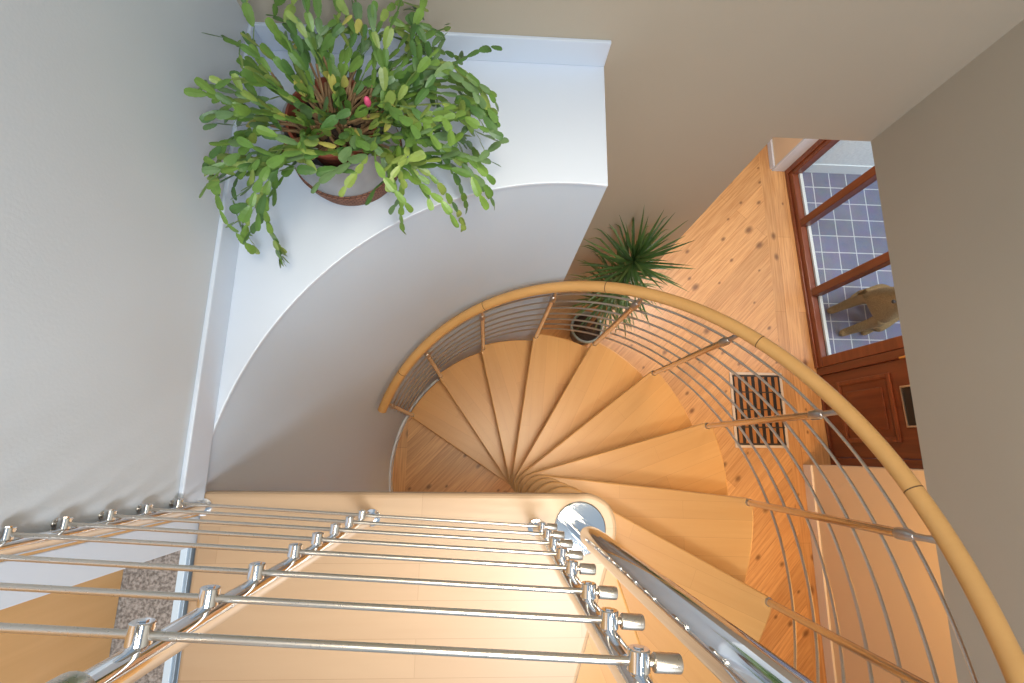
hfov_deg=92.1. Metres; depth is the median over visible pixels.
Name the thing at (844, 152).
wall
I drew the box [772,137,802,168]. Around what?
wall
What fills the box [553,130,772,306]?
wall pier
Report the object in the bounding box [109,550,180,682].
floor
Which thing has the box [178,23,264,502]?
baseboard
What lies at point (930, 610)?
wall
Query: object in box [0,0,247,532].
wall
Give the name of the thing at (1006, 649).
railing
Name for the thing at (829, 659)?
baseboard
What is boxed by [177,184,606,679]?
wall
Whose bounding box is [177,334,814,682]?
spiral staircase
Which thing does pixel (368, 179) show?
planter
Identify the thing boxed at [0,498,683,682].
landing railing
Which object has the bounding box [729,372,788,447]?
floor vent
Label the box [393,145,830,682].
floor
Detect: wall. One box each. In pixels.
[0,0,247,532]
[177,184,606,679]
[237,0,1023,140]
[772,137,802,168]
[812,465,957,682]
[813,140,874,165]
[871,20,1023,682]
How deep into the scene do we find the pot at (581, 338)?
3.97 m
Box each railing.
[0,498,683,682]
[378,281,1023,682]
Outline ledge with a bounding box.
[212,50,607,438]
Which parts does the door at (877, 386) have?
raised panel, panel moulding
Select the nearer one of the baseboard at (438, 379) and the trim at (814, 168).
the baseboard at (438, 379)
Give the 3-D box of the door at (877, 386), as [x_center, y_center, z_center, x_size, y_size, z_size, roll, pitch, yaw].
[2.683,0.391,3.061,0.124,2.200,0.797,-1,78,-3]
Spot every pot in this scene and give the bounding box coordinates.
[285,77,377,166]
[570,311,602,344]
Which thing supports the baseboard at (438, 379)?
attached to the wall at (303, 414)
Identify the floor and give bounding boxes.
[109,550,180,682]
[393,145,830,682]
[802,172,901,353]
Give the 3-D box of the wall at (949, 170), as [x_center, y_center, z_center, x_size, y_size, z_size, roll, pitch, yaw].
[1.537,0.770,0.165,0.140,2.828,3.800,1,78,-3]
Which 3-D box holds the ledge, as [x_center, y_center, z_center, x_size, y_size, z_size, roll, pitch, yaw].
[-0.244,-0.302,1.421,1.062,0.012,1.212,1,78,-3]
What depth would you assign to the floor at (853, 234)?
4.54 m
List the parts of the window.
frame moulding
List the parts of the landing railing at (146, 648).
post, post, rail rod, rail rod, rail rod, rail rod, rail rod, rail rod, rail rod, rail rod, post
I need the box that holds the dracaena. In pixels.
[568,209,692,344]
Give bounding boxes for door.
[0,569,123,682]
[816,348,922,468]
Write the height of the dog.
0.873 m
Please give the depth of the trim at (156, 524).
0.87 m
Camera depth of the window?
4.21 m
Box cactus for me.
[184,0,508,267]
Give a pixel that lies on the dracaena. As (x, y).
(640, 252)
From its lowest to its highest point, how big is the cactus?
0.417 m
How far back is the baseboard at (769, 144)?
4.60 m
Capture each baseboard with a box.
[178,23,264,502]
[254,22,610,66]
[389,378,439,491]
[767,139,774,168]
[803,465,836,682]
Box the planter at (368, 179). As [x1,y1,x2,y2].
[280,77,401,205]
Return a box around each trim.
[0,514,198,561]
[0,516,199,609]
[162,548,195,682]
[772,139,818,170]
[804,164,872,174]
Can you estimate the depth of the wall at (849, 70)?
1.50 m
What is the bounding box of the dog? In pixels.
[827,284,898,336]
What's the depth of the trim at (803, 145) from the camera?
4.34 m
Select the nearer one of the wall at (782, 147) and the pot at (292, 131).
the pot at (292, 131)
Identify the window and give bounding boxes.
[784,139,903,368]

